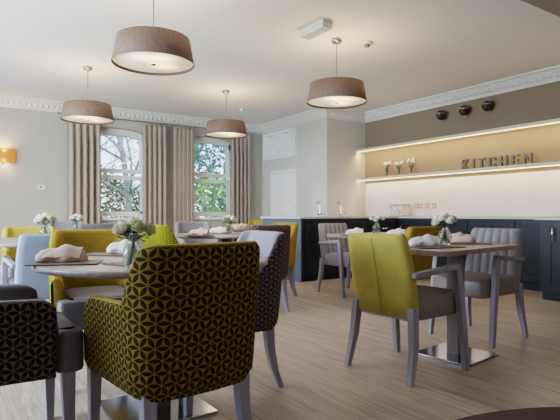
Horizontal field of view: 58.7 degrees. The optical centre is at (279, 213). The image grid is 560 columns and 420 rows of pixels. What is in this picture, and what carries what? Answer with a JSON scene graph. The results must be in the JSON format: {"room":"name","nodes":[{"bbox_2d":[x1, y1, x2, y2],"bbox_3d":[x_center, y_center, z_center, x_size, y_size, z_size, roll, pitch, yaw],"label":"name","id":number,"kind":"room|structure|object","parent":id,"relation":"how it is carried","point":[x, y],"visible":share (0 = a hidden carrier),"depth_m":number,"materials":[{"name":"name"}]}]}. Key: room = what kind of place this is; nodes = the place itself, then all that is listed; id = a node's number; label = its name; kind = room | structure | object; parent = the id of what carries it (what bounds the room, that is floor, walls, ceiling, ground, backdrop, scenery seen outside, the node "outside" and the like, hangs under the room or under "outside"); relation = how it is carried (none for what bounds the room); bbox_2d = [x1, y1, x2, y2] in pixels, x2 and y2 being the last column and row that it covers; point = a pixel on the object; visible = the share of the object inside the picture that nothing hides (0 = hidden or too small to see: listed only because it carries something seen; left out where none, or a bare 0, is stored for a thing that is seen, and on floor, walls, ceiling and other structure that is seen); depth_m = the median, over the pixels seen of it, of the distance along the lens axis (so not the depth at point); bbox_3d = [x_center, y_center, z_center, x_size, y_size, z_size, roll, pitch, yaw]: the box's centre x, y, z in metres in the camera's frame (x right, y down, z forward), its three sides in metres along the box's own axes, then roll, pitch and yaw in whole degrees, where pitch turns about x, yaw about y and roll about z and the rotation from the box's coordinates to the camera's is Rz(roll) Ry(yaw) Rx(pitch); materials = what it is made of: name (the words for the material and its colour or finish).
{"room":"care facility","nodes":[
{"label":"care facility","id":0,"kind":"room"},
{"bbox_2d":[0,107,261,264],"bbox_3d":[-3.534,-0.475,8.890,9.650,2.860,0.300,0,0,-34],"label":"wall","id":1,"kind":"structure","parent":0,"point":[39,139],"depth_m":8.39,"materials":[{"name":"beige paint"}]},
{"bbox_2d":[0,147,15,164],"bbox_3d":[-4.449,-0.930,8.019,0.352,0.270,0.122,0,0,-34],"label":"wall sconce","id":2,"kind":"object","parent":1,"relation":"attached to","point":[7,155],"visible":1,"depth_m":8.01,"materials":[{"name":"orange fabric"}]},
{"bbox_2d":[57,111,170,125],"bbox_3d":[-2.955,-1.710,9.006,2.024,0.044,0.149,0,0,-34],"label":"pole","id":3,"kind":"object","parent":1,"relation":"attached to","point":[169,124],"visible":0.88,"depth_m":9.18,"materials":[{"name":"silver metal"}]},
{"bbox_2d":[68,122,100,223],"bbox_3d":[-3.385,-0.380,8.643,0.570,2.640,0.126,0,0,-34],"label":"curtain","id":4,"kind":"object","parent":3,"relation":"hanging from","point":[84,141],"visible":0.5,"depth_m":8.63,"materials":[{"name":"beige fabric"}]},
{"bbox_2d":[142,122,166,247],"bbox_3d":[-2.334,-0.380,9.347,0.499,2.640,0.095,0,0,-34],"label":"curtain","id":5,"kind":"object","parent":3,"relation":"hanging from","point":[154,138],"visible":0.81,"depth_m":9.33,"materials":[{"name":"beige fabric"}]},
{"bbox_2d":[101,128,141,219],"bbox_3d":[-2.987,-0.730,9.179,1.160,1.690,0.270,0,0,-34],"label":"window","id":6,"kind":"structure","parent":1,"relation":"in","point":[106,131],"depth_m":9.30,"materials":[{"name":"white paint"}]},
{"bbox_2d":[194,137,229,219],"bbox_3d":[-1.468,-0.730,10.200,1.200,1.690,0.270,0,0,-34],"label":"window","id":7,"kind":"structure","parent":1,"relation":"in","point":[204,140],"depth_m":10.37,"materials":[{"name":"white paint"}]},
{"bbox_2d":[170,123,254,133],"bbox_3d":[-1.345,-1.710,10.088,1.904,0.044,0.149,0,0,-34],"label":"pole","id":8,"kind":"object","parent":1,"relation":"attached to","point":[170,123],"visible":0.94,"depth_m":9.74,"materials":[{"name":"silver metal"}]},
{"bbox_2d":[173,126,193,233],"bbox_3d":[-1.864,-0.380,9.685,0.440,2.640,0.090,0,0,-34],"label":"curtain","id":9,"kind":"object","parent":8,"relation":"hanging from","point":[183,143],"visible":0.81,"depth_m":9.66,"materials":[{"name":"beige fabric"}]},
{"bbox_2d":[230,135,250,231],"bbox_3d":[-0.811,-0.380,10.379,0.499,2.640,0.128,0,0,-34],"label":"curtain","id":10,"kind":"object","parent":8,"relation":"hanging from","point":[240,148],"visible":0.57,"depth_m":10.35,"materials":[{"name":"beige fabric"}]},
{"bbox_2d":[0,65,559,133],"bbox_3d":[-1.505,-1.820,8.367,11.422,0.170,4.976,0,0,2],"label":"trim","id":11,"kind":"structure","parent":1,"relation":"attached to","point":[550,74],"depth_m":8.45,"materials":[{"name":"white paint"}]},
{"bbox_2d":[0,0,559,124],"bbox_3d":[-0.355,-1.955,4.159,9.650,0.100,11.700,0,0,-34],"label":"ceiling","id":12,"kind":"structure","parent":0,"point":[254,50],"depth_m":5.73,"materials":[{"name":"white paint"}]},
{"bbox_2d":[60,66,113,124],"bbox_3d":[-2.489,-1.556,6.448,0.654,0.699,0.654,0,0,-34],"label":"pendant lamp","id":13,"kind":"object","parent":12,"relation":"hanging from","point":[87,112],"visible":1,"depth_m":6.26,"materials":[{"name":"brown fabric"}]},
{"bbox_2d":[61,116,112,122],"bbox_3d":[-2.489,-1.234,6.448,0.639,0.004,0.639,0,0,-34],"label":"diffuser","id":14,"kind":"object","parent":13,"relation":"attached to","point":[72,119],"depth_m":6.49,"materials":[{"name":"grey"}]},
{"bbox_2d":[111,0,193,75],"bbox_3d":[-1.024,-1.556,4.035,0.654,0.699,0.654,0,0,-34],"label":"pendant lamp","id":15,"kind":"object","parent":12,"relation":"hanging from","point":[146,50],"visible":1,"depth_m":3.85,"materials":[{"name":"beige fabric"}]},
{"bbox_2d":[112,52,192,72],"bbox_3d":[-1.024,-1.234,4.035,0.639,0.004,0.639,0,0,-34],"label":"diffuser","id":16,"kind":"object","parent":15,"relation":"attached to","point":[135,62],"depth_m":4.02,"materials":[{"name":"grey plastic"}]},
{"bbox_2d":[205,90,246,138],"bbox_3d":[-0.833,-1.556,7.694,0.654,0.699,0.654,0,0,-34],"label":"pendant lamp","id":17,"kind":"object","parent":12,"relation":"hanging from","point":[215,128],"visible":1,"depth_m":7.48,"materials":[{"name":"brown fabric"}]},
{"bbox_2d":[206,132,245,136],"bbox_3d":[-0.833,-1.234,7.694,0.639,0.004,0.639,0,0,-34],"label":"diffuser","id":18,"kind":"object","parent":17,"relation":"attached to","point":[209,134],"depth_m":7.72,"materials":[{"name":"grey"}]},
{"bbox_2d":[300,19,332,39],"bbox_3d":[0.365,-1.865,5.047,0.130,0.079,0.380,0,0,-34],"label":"emergency light","id":19,"kind":"object","parent":12,"relation":"attached to","point":[321,26],"visible":1,"depth_m":4.99,"materials":[{"name":"white plastic"}]},
{"bbox_2d":[307,37,366,108],"bbox_3d":[0.618,-1.556,5.427,0.654,0.699,0.654,0,0,-34],"label":"pendant lamp","id":20,"kind":"object","parent":12,"relation":"hanging from","point":[336,92],"visible":1,"depth_m":5.23,"materials":[{"name":"brown fabric"}]},
{"bbox_2d":[308,96,365,106],"bbox_3d":[0.618,-1.234,5.427,0.639,0.004,0.639,0,0,-34],"label":"diffuser","id":21,"kind":"object","parent":20,"relation":"attached to","point":[313,101],"depth_m":5.45,"materials":[{"name":"grey plastic"}]},
{"bbox_2d":[362,41,371,47],"bbox_3d":[0.965,-1.877,5.522,0.120,0.054,0.120,0,0,-34],"label":"smoke detector","id":22,"kind":"object","parent":12,"relation":"attached to","point":[366,44],"visible":1,"depth_m":5.49,"materials":[{"name":"white plastic"}]},
{"bbox_2d":[521,0,559,16],"bbox_3d":[0.479,-1.875,2.918,9.250,0.060,0.510,0,0,-34],"label":"trim","id":23,"kind":"structure","parent":12,"relation":"attached to","point":[551,6],"depth_m":4.39,"materials":[{"name":"paint"}]},
{"bbox_2d":[0,273,559,419],"bbox_3d":[-0.355,1.005,4.159,9.650,0.100,11.700,0,0,-34],"label":"floor","id":24,"kind":"structure","parent":0,"point":[311,340],"depth_m":3.00,"materials":[{"name":"brown wood"}]},
{"bbox_2d":[0,237,44,299],"bbox_3d":[-2.096,0.588,4.302,1.200,0.735,1.200,0,0,-34],"label":"round table","id":25,"kind":"object","parent":24,"relation":"on","point":[9,241],"visible":0.09,"depth_m":3.91,"materials":[{"name":"grey wood"}]},
{"bbox_2d":[39,222,50,233],"bbox_3d":[-2.127,0.146,4.510,0.098,0.147,0.098,0,0,-34],"label":"glass vase","id":26,"kind":"object","parent":25,"relation":"on","point":[44,229],"visible":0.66,"depth_m":4.48,"materials":[{"name":"white"}]},
{"bbox_2d":[33,213,56,224],"bbox_3d":[-2.125,0.097,4.517,0.176,0.216,0.189,0,0,45],"label":"bouquet","id":27,"kind":"object","parent":26,"relation":"in","point":[44,217],"visible":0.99,"depth_m":4.48,"materials":[{"name":"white plant"}]},
{"bbox_2d":[1,226,55,301],"bbox_3d":[-2.440,0.543,4.922,0.554,0.825,0.682,0,0,-34],"label":"tub chair","id":28,"kind":"object","parent":24,"relation":"on","point":[11,252],"visible":0.2,"depth_m":5.04,"materials":[{"name":"yellow fabric"}]},
{"bbox_2d":[0,284,83,419],"bbox_3d":[-1.190,0.528,1.984,0.682,0.854,0.554,0,0,-34],"label":"tub chair","id":29,"kind":"object","parent":24,"relation":"on","point":[38,341],"visible":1,"depth_m":1.87,"materials":[{"name":"black fabric"}]},
{"bbox_2d":[1,234,83,331],"bbox_3d":[-1.804,0.550,3.832,0.566,0.810,0.597,0,0,-35],"label":"chair","id":30,"kind":"object","parent":24,"relation":"on","point":[29,246],"visible":0.27,"depth_m":3.55,"materials":[{"name":"blue fabric"}]},
{"bbox_2d":[48,221,83,229],"bbox_3d":[-2.989,0.528,7.083,0.554,0.854,0.682,0,0,-34],"label":"tub chair","id":31,"kind":"object","parent":24,"relation":"on","point":[58,225],"visible":0.05,"depth_m":7.29,"materials":[{"name":"grey fabric"}]},
{"bbox_2d":[48,229,129,393],"bbox_3d":[-1.098,0.528,3.004,0.554,0.854,0.682,0,0,-29],"label":"tub chair","id":32,"kind":"object","parent":24,"relation":"on","point":[69,295],"visible":0.32,"depth_m":3.10,"materials":[{"name":"yellow fabric"}]},
{"bbox_2d":[78,224,113,228],"bbox_3d":[-2.306,0.535,6.121,0.566,0.839,0.597,0,0,-34],"label":"chair","id":33,"kind":"object","parent":24,"relation":"on","point":[80,226],"visible":0.14,"depth_m":5.86,"materials":[{"name":"grey fabric"}]},
{"bbox_2d":[31,256,267,419],"bbox_3d":[-0.608,0.588,2.447,1.100,0.735,1.100,0,0,-34],"label":"round table","id":34,"kind":"object","parent":24,"relation":"on","point":[125,407],"visible":0.25,"depth_m":2.33,"materials":[{"name":"grey wood"}]},
{"bbox_2d":[24,260,102,265],"bbox_3d":[-0.951,0.216,2.213,0.290,0.005,0.200,0,0,-12],"label":"placemat","id":35,"kind":"object","parent":34,"relation":"on","point":[85,262],"visible":0.76,"depth_m":2.15,"materials":[{"name":"brown leather"}]},
{"bbox_2d":[35,244,87,261],"bbox_3d":[-0.987,0.174,2.257,0.212,0.077,0.138,0,0,-14],"label":"folded napkin","id":36,"kind":"object","parent":35,"relation":"on","point":[66,252],"visible":1,"depth_m":2.22,"materials":[{"name":"fabric"}]},
{"bbox_2d":[87,252,121,255],"bbox_3d":[-0.896,0.216,2.672,0.300,0.005,0.180,0,0,4],"label":"placemat","id":37,"kind":"object","parent":34,"relation":"on","point":[93,253],"visible":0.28,"depth_m":2.63,"materials":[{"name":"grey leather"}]},
{"bbox_2d":[107,239,127,253],"bbox_3d":[-0.863,0.174,2.737,0.162,0.077,0.138,0,0,-8],"label":"folded napkin","id":38,"kind":"object","parent":37,"relation":"on","point":[116,247],"visible":0.57,"depth_m":2.69,"materials":[{"name":"white fabric"}]},
{"bbox_2d":[102,261,124,265],"bbox_3d":[-0.610,0.216,2.170,0.260,0.005,0.190,0,0,30],"label":"placemat","id":39,"kind":"object","parent":34,"relation":"on","point":[121,263],"visible":0.26,"depth_m":2.15,"materials":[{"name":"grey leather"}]},
{"bbox_2d":[122,235,141,267],"bbox_3d":[-0.597,0.152,2.029,0.089,0.134,0.089,0,0,-34],"label":"glass vase","id":40,"kind":"object","parent":34,"relation":"on","point":[133,247],"visible":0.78,"depth_m":2.00,"materials":[{"name":"white"}]},
{"bbox_2d":[112,216,156,240],"bbox_3d":[-0.592,0.107,2.033,0.172,0.197,0.161,0,0,-11],"label":"bouquet","id":41,"kind":"object","parent":40,"relation":"in","point":[123,227],"visible":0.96,"depth_m":2.00,"materials":[{"name":"beige plant"}]},
{"bbox_2d":[141,225,178,246],"bbox_3d":[-1.005,0.528,4.964,0.682,0.854,0.554,0,0,-42],"label":"tub chair","id":42,"kind":"object","parent":24,"relation":"on","point":[164,234],"visible":0.11,"depth_m":4.63,"materials":[{"name":"yellow fabric"}]},
{"bbox_2d":[83,241,259,419],"bbox_3d":[-0.429,0.528,1.982,0.554,0.854,0.682,0,0,-38],"label":"tub chair","id":43,"kind":"object","parent":24,"relation":"on","point":[184,321],"visible":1,"depth_m":1.71,"materials":[{"name":"yellow fabric"}]},
{"bbox_2d":[175,221,217,243],"bbox_3d":[-1.076,0.528,6.549,0.554,0.854,0.682,0,0,-26],"label":"tub chair","id":44,"kind":"object","parent":24,"relation":"on","point":[180,226],"visible":0.23,"depth_m":6.76,"materials":[{"name":"grey fabric"}]},
{"bbox_2d":[174,232,241,242],"bbox_3d":[-0.617,0.588,5.525,1.120,0.735,1.120,0,0,-34],"label":"round table","id":45,"kind":"object","parent":24,"relation":"on","point":[234,235],"visible":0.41,"depth_m":5.10,"materials":[{"name":"grey wood"}]},
{"bbox_2d":[225,221,232,232],"bbox_3d":[-0.575,0.151,5.619,0.091,0.137,0.091,0,0,-34],"label":"glass vase","id":46,"kind":"object","parent":45,"relation":"on","point":[229,227],"visible":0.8,"depth_m":5.59,"materials":[{"name":"white"}]},
{"bbox_2d":[222,214,237,223],"bbox_3d":[-0.576,0.105,5.612,0.164,0.201,0.176,0,0,30],"label":"bouquet","id":47,"kind":"object","parent":46,"relation":"in","point":[228,217],"visible":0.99,"depth_m":5.59,"materials":[{"name":"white plant"}]},
{"bbox_3d":[-0.810,0.216,4.980,0.280,0.005,0.180,0,0,0],"label":"placemat","id":48,"kind":"object","parent":45,"relation":"on","visible":0},
{"bbox_2d":[188,228,210,235],"bbox_3d":[-0.804,0.174,4.977,0.212,0.077,0.138,0,0,0],"label":"folded napkin","id":49,"kind":"object","parent":48,"relation":"on","point":[201,231],"visible":0.91,"depth_m":4.94,"materials":[{"name":"fabric"}]},
{"bbox_3d":[-0.689,0.216,5.533,0.280,0.005,0.180,0,0,0],"label":"placemat","id":50,"kind":"object","parent":45,"relation":"on","visible":0},
{"bbox_2d":[210,226,227,232],"bbox_3d":[-0.683,0.174,5.530,0.212,0.077,0.138,0,0,0],"label":"folded napkin","id":51,"kind":"object","parent":50,"relation":"on","point":[219,229],"visible":0.8,"depth_m":5.49,"materials":[{"name":"white fabric"}]},
{"bbox_2d":[178,230,285,405],"bbox_3d":[-0.336,0.528,2.787,0.682,0.854,0.554,0,0,-29],"label":"tub chair","id":52,"kind":"object","parent":24,"relation":"on","point":[271,244],"visible":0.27,"depth_m":2.69,"materials":[{"name":"grey fabric"}]},
{"bbox_2d":[232,220,262,241],"bbox_3d":[-0.462,0.528,8.302,0.554,0.854,0.682,0,0,31],"label":"tub chair","id":53,"kind":"object","parent":24,"relation":"on","point":[251,222],"visible":0.09,"depth_m":8.58,"materials":[{"name":"yellow fabric"}]},
{"bbox_2d":[246,224,290,312],"bbox_3d":[-0.240,0.528,4.964,0.554,0.854,0.682,0,0,-34],"label":"tub chair","id":54,"kind":"object","parent":24,"relation":"on","point":[285,228],"visible":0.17,"depth_m":4.81,"materials":[{"name":"grey fabric"}]},
{"bbox_2d":[272,222,297,295],"bbox_3d":[-0.155,0.528,5.799,0.682,0.854,0.554,0,0,-34],"label":"tub chair","id":55,"kind":"object","parent":24,"relation":"on","point":[294,226],"visible":0.15,"depth_m":5.73,"materials":[{"name":"yellow fabric"}]},
{"bbox_2d":[263,218,396,281],"bbox_3d":[0.827,0.512,7.868,1.930,0.885,1.062,0,0,-34],"label":"kitchen island","id":56,"kind":"object","parent":24,"relation":"on","point":[308,254],"visible":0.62,"depth_m":7.08,"materials":[{"name":"blue wood"}]},
{"bbox_2d":[260,216,398,218],"bbox_3d":[0.800,0.054,7.887,1.965,0.028,1.060,0,0,-34],"label":"island countertop","id":57,"kind":"structure","parent":56,"relation":"on","point":[279,217],"depth_m":7.45,"materials":[{"name":"white stone"}]},
{"bbox_2d":[315,201,324,215],"bbox_3d":[0.654,-0.085,8.057,0.226,0.250,0.083,0,0,-34],"label":"mixer tap","id":58,"kind":"object","parent":57,"relation":"on","point":[316,213],"visible":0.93,"depth_m":8.08,"materials":[{"name":"silver metal"}]},
{"bbox_2d":[336,201,345,215],"bbox_3d":[1.026,-0.085,8.307,0.226,0.250,0.083,0,0,-34],"label":"mixer tap","id":59,"kind":"object","parent":57,"relation":"on","point":[337,214],"visible":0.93,"depth_m":8.33,"materials":[{"name":"silver metal"}]},
{"bbox_2d":[316,223,351,297],"bbox_3d":[0.800,0.535,6.036,0.566,0.839,0.597,0,0,-34],"label":"chair","id":60,"kind":"object","parent":24,"relation":"on","point":[334,251],"visible":0.77,"depth_m":6.06,"materials":[{"name":"grey fabric"}]},
{"bbox_2d":[327,232,386,237],"bbox_3d":[1.117,0.588,5.510,1.000,0.735,0.720,0,0,-34],"label":"dining table","id":61,"kind":"object","parent":24,"relation":"on","point":[336,234],"visible":0.11,"depth_m":5.44,"materials":[{"name":"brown wood"}]},
{"bbox_2d":[372,221,380,232],"bbox_3d":[1.089,0.147,5.619,0.096,0.144,0.096,0,0,-34],"label":"glass vase","id":62,"kind":"object","parent":61,"relation":"on","point":[376,228],"visible":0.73,"depth_m":5.59,"materials":[{"name":"white"}]},
{"bbox_2d":[369,213,384,223],"bbox_3d":[1.083,0.099,5.622,0.173,0.212,0.185,0,0,-36],"label":"bouquet","id":63,"kind":"object","parent":62,"relation":"in","point":[376,217],"visible":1,"depth_m":5.57,"materials":[{"name":"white plant"}]},
{"bbox_3d":[0.773,0.216,5.168,0.300,0.005,0.200,0,0,0],"label":"placemat","id":64,"kind":"object","parent":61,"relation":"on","visible":0},
{"bbox_2d":[345,228,363,234],"bbox_3d":[0.779,0.176,5.165,0.192,0.073,0.131,0,0,0],"label":"folded napkin","id":65,"kind":"object","parent":64,"relation":"on","point":[355,230],"visible":0.73,"depth_m":5.13,"materials":[{"name":"white fabric"}]},
{"bbox_3d":[1.160,0.216,4.980,0.300,0.005,0.200,0,0,0],"label":"placemat","id":66,"kind":"object","parent":61,"relation":"on","visible":0},
{"bbox_2d":[386,228,404,234],"bbox_3d":[1.166,0.176,4.977,0.192,0.073,0.131,0,0,0],"label":"folded napkin","id":67,"kind":"object","parent":66,"relation":"on","point":[398,230],"visible":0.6,"depth_m":4.94,"materials":[{"name":"white fabric"}]},
{"bbox_2d":[344,233,469,387],"bbox_3d":[0.771,0.535,3.101,0.601,0.839,0.566,0,0,-37],"label":"chair","id":68,"kind":"object","parent":24,"relation":"on","point":[384,276],"visible":1,"depth_m":2.94,"materials":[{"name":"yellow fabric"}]},
{"bbox_2d":[403,226,441,320],"bbox_3d":[1.188,0.535,4.794,0.566,0.839,0.597,0,0,-34],"label":"chair","id":69,"kind":"object","parent":24,"relation":"on","point":[420,262],"visible":0.23,"depth_m":4.57,"materials":[{"name":"yellow fabric"}]},
{"bbox_2d":[409,243,519,366],"bbox_3d":[1.102,0.588,3.524,1.040,0.735,0.760,0,0,-41],"label":"dining table","id":70,"kind":"object","parent":24,"relation":"on","point":[449,352],"visible":0.57,"depth_m":3.33,"materials":[{"name":"brown wood"}]},
{"bbox_2d":[409,245,465,248],"bbox_3d":[1.008,0.216,3.292,0.340,0.005,0.240,0,0,-20],"label":"placemat","id":71,"kind":"object","parent":70,"relation":"on","point":[437,246],"visible":0.76,"depth_m":3.23,"materials":[{"name":"brown leather"}]},
{"bbox_2d":[408,234,439,245],"bbox_3d":[0.990,0.174,3.400,0.212,0.077,0.138,0,0,-8],"label":"folded napkin","id":72,"kind":"object","parent":71,"relation":"on","point":[426,240],"visible":0.98,"depth_m":3.36,"materials":[{"name":"white fabric"}]},
{"bbox_2d":[438,224,451,244],"bbox_3d":[1.171,0.146,3.534,0.098,0.147,0.098,0,0,-34],"label":"glass vase","id":73,"kind":"object","parent":70,"relation":"on","point":[445,236],"visible":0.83,"depth_m":3.50,"materials":[{"name":"white"}]},
{"bbox_2d":[431,212,456,228],"bbox_3d":[1.170,0.097,3.541,0.176,0.216,0.189,0,0,22],"label":"bouquet","id":74,"kind":"object","parent":73,"relation":"in","point":[444,217],"visible":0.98,"depth_m":3.49,"materials":[{"name":"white plant"}]},
{"bbox_2d":[451,242,492,244],"bbox_3d":[1.388,0.216,3.676,0.300,0.005,0.200,0,0,4],"label":"placemat","id":75,"kind":"object","parent":70,"relation":"on","point":[474,243],"visible":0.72,"depth_m":3.61,"materials":[{"name":"brown leather"}]},
{"bbox_2d":[451,232,475,242],"bbox_3d":[1.383,0.174,3.782,0.182,0.077,0.138,0,0,10],"label":"folded napkin","id":76,"kind":"object","parent":75,"relation":"on","point":[456,237],"visible":0.91,"depth_m":3.74,"materials":[{"name":"fabric"}]},
{"bbox_2d":[397,218,539,290],"bbox_3d":[2.789,0.512,7.176,0.659,0.885,4.400,0,0,-34],"label":"base cabinet","id":77,"kind":"object","parent":24,"relation":"on","point":[530,269],"visible":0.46,"depth_m":6.29,"materials":[{"name":"blue wood"}]},
{"bbox_2d":[399,216,544,218],"bbox_3d":[2.807,0.054,7.205,0.597,0.028,4.430,0,0,-34],"label":"countertop","id":78,"kind":"structure","parent":77,"relation":"on","point":[428,217],"depth_m":6.79,"materials":[{"name":"white stone"}]},
{"bbox_2d":[390,204,408,215],"bbox_3d":[2.032,-0.060,8.486,0.190,0.200,0.290,0,0,-34],"label":"bread box","id":79,"kind":"object","parent":78,"relation":"on","point":[399,209],"visible":0.98,"depth_m":8.39,"materials":[{"name":"white ceramic"}]},
{"bbox_2d":[427,228,528,348],"bbox_3d":[1.564,0.535,3.919,0.597,0.839,0.566,0,0,-36],"label":"chair","id":80,"kind":"object","parent":24,"relation":"on","point":[492,275],"visible":0.88,"depth_m":3.84,"materials":[{"name":"grey fabric"}]},
{"bbox_2d":[456,407,559,419],"bbox_3d":[1.417,0.949,1.145,2.604,0.011,2.604,0,0,-34],"label":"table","id":81,"kind":"object","parent":24,"relation":"on","point":[539,413],"visible":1,"depth_m":2.33,"materials":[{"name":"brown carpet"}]},
{"bbox_2d":[540,220,559,301],"bbox_3d":[3.762,0.512,4.691,0.602,0.885,2.390,0,0,-34],"label":"base cabinet","id":82,"kind":"object","parent":24,"relation":"on","point":[549,229],"visible":1,"depth_m":5.44,"materials":[{"name":"blue wood"}]},
{"bbox_2d":[534,217,559,219],"bbox_3d":[3.762,0.054,4.720,0.570,0.028,2.440,0,0,-34],"label":"countertop","id":83,"kind":"structure","parent":82,"relation":"on","point":[545,218],"depth_m":5.49,"materials":[{"name":"white stone"}]},
{"bbox_3d":[-2.631,0.587,6.605,1.000,0.735,1.000,0,0,-34],"label":"round table","id":84,"kind":"object","parent":24,"relation":"on","visible":0},
{"bbox_2d":[72,220,78,229],"bbox_3d":[-2.698,0.147,6.597,0.096,0.144,0.096,0,0,-34],"label":"glass vase","id":85,"kind":"object","parent":84,"relation":"on","point":[75,225],"visible":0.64,"depth_m":6.56,"materials":[{"name":"white"}]},
{"bbox_2d":[69,214,83,221],"bbox_3d":[-2.703,0.099,6.593,0.186,0.212,0.173,0,0,-4],"label":"bouquet","id":86,"kind":"object","parent":85,"relation":"in","point":[79,217],"visible":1,"depth_m":6.56,"materials":[{"name":"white plant"}]},
{"bbox_2d":[262,118,364,219],"bbox_3d":[0.700,-0.475,10.217,1.140,2.860,2.220,0,0,-34],"label":"wall","id":87,"kind":"structure","parent":0,"point":[326,148],"depth_m":9.38,"materials":[{"name":"paint"}]},
{"bbox_2d":[263,127,295,160],"bbox_3d":[-0.031,-1.420,10.238,0.050,0.570,1.190,0,0,-34],"label":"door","id":88,"kind":"structure","parent":87,"relation":"in","point":[280,144],"depth_m":10.18,"materials":[{"name":"white paint"}]},
{"bbox_2d":[270,168,296,216],"bbox_3d":[0.042,-0.180,10.094,0.091,1.430,0.910,0,0,-34],"label":"door","id":89,"kind":"structure","parent":87,"relation":"in","point":[283,185],"depth_m":10.08,"materials":[{"name":"white paint"}]},
{"bbox_2d":[312,183,355,215],"bbox_3d":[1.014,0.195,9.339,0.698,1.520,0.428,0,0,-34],"label":"backsplash","id":90,"kind":"structure","parent":87,"relation":"attached to","point":[329,195],"depth_m":9.16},
{"bbox_2d":[365,81,559,216],"bbox_3d":[4.214,-0.475,5.832,0.200,2.860,8.980,0,0,-34],"label":"wall","id":91,"kind":"structure","parent":0,"point":[541,102],"depth_m":7.58,"materials":[{"name":"beige paint"}]},
{"bbox_2d":[436,110,445,122],"bbox_3d":[2.571,-1.549,7.934,0.182,0.211,0.148,0,0,-34],"label":"wall lamp","id":92,"kind":"object","parent":91,"relation":"attached to","point":[440,114],"visible":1,"depth_m":7.88,"materials":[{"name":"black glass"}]},
{"bbox_2d":[356,118,559,152],"bbox_3d":[2.856,-1.179,7.449,0.250,0.051,4.780,0,0,-34],"label":"wall shelf","id":93,"kind":"object","parent":91,"relation":"attached to","point":[552,122],"visible":1,"depth_m":7.41,"materials":[{"name":"white"}]},
{"bbox_2d":[356,161,559,180],"bbox_3d":[2.856,-0.639,7.449,0.250,0.051,4.780,0,0,-34],"label":"wall shelf","id":94,"kind":"object","parent":91,"relation":"attached to","point":[555,163],"visible":1,"depth_m":7.38,"materials":[{"name":"white wood"}]},
{"bbox_2d":[461,159,469,169],"bbox_3d":[2.797,-0.742,7.510,0.046,0.153,0.114,0,0,-34],"label":"letter","id":95,"kind":"object","parent":94,"relation":"on","point":[463,162],"visible":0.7,"depth_m":7.50,"materials":[{"name":"grey metal"}]},
{"bbox_2d":[478,158,485,167],"bbox_3d":[2.950,-0.742,7.281,0.045,0.153,0.106,0,0,-34],"label":"letter","id":96,"kind":"object","parent":94,"relation":"on","point":[480,159],"visible":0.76,"depth_m":7.26,"materials":[{"name":"grey metal"}]},
{"bbox_2d":[488,157,496,166],"bbox_3d":[3.047,-0.742,7.138,0.047,0.153,0.108,0,0,-34],"label":"letter","id":97,"kind":"object","parent":94,"relation":"on","point":[489,158],"visible":0.91,"depth_m":7.15,"materials":[{"name":"grey metal"}]},
{"bbox_2d":[499,155,507,165],"bbox_3d":[3.144,-0.742,6.993,0.046,0.153,0.110,0,0,-34],"label":"letter","id":98,"kind":"object","parent":94,"relation":"on","point":[501,160],"visible":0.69,"depth_m":6.99,"materials":[{"name":"grey metal"}]},
{"bbox_2d":[511,154,519,164],"bbox_3d":[3.241,-0.742,6.849,0.046,0.153,0.103,0,0,-34],"label":"letter","id":99,"kind":"object","parent":94,"relation":"on","point":[513,159],"visible":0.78,"depth_m":6.85,"materials":[{"name":"grey metal"}]},
{"bbox_2d":[523,153,532,163],"bbox_3d":[3.338,-0.742,6.704,0.046,0.153,0.115,0,0,-34],"label":"letter","id":100,"kind":"object","parent":94,"relation":"on","point":[526,158],"visible":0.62,"depth_m":6.69,"materials":[{"name":"grey metal"}]},
{"bbox_2d":[365,170,559,216],"bbox_3d":[2.960,-0.270,7.513,0.006,0.610,4.770,0,0,-34],"label":"backsplash","id":101,"kind":"structure","parent":91,"relation":"attached to","point":[525,194],"depth_m":7.49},
{"bbox_2d":[459,105,469,118],"bbox_3d":[2.807,-1.549,7.582,0.182,0.211,0.148,0,0,-34],"label":"globe","id":102,"kind":"object","parent":91,"relation":"attached to","point":[464,110],"visible":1,"depth_m":7.53,"materials":[{"name":"black glass"}]},
{"bbox_2d":[481,100,492,114],"bbox_3d":[3.023,-1.549,7.261,0.182,0.211,0.148,0,0,-34],"label":"globe","id":103,"kind":"object","parent":91,"relation":"attached to","point":[487,105],"visible":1,"depth_m":7.21,"materials":[{"name":"black glass"}]},
{"label":"outside","id":104,"kind":"structure","parent":0,"visible":0},
{"bbox_3d":[-15.246,1.505,31.652,70.000,0.100,50.450,0,0,-34],"label":"ground","id":105,"kind":"structure","parent":104,"visible":0},
{"bbox_2d":[101,136,138,168],"bbox_3d":[-6.802,-1.566,15.797,6.218,6.092,8.290,0,0,-30],"label":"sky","id":106,"kind":"structure","parent":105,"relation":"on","point":[110,163],"depth_m":16.99,"materials":[{"name":"white"}]},
{"bbox_2d":[101,164,140,217],"bbox_3d":[-6.012,-0.044,14.625,5.235,3.105,2.597,0,0,-34],"label":"shrub","id":107,"kind":"object","parent":105,"relation":"on","point":[118,196],"visible":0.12,"depth_m":14.86,"materials":[{"name":"green plant"}]},
{"bbox_2d":[101,136,224,217],"bbox_3d":[-5.110,-2.516,14.310,9.081,7.988,9.730,0,0,-34],"label":"bare tree","id":108,"kind":"object","parent":105,"relation":"on","point":[128,193],"visible":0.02,"depth_m":14.00,"materials":[{"name":"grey plant"}]},
{"bbox_2d":[194,143,225,216],"bbox_3d":[-2.076,-1.553,18.510,3.354,6.058,3.279,0,0,-34],"label":"conifer","id":109,"kind":"object","parent":105,"relation":"on","point":[211,166],"visible":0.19,"depth_m":17.80,"materials":[{"name":"green plant"}]},
{"bbox_2d":[194,169,225,216],"bbox_3d":[-2.092,0.059,14.988,2.080,2.837,2.490,0,0,-34],"label":"shrub","id":110,"kind":"object","parent":105,"relation":"on","point":[197,188],"visible":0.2,"depth_m":14.60,"materials":[{"name":"green plant"}]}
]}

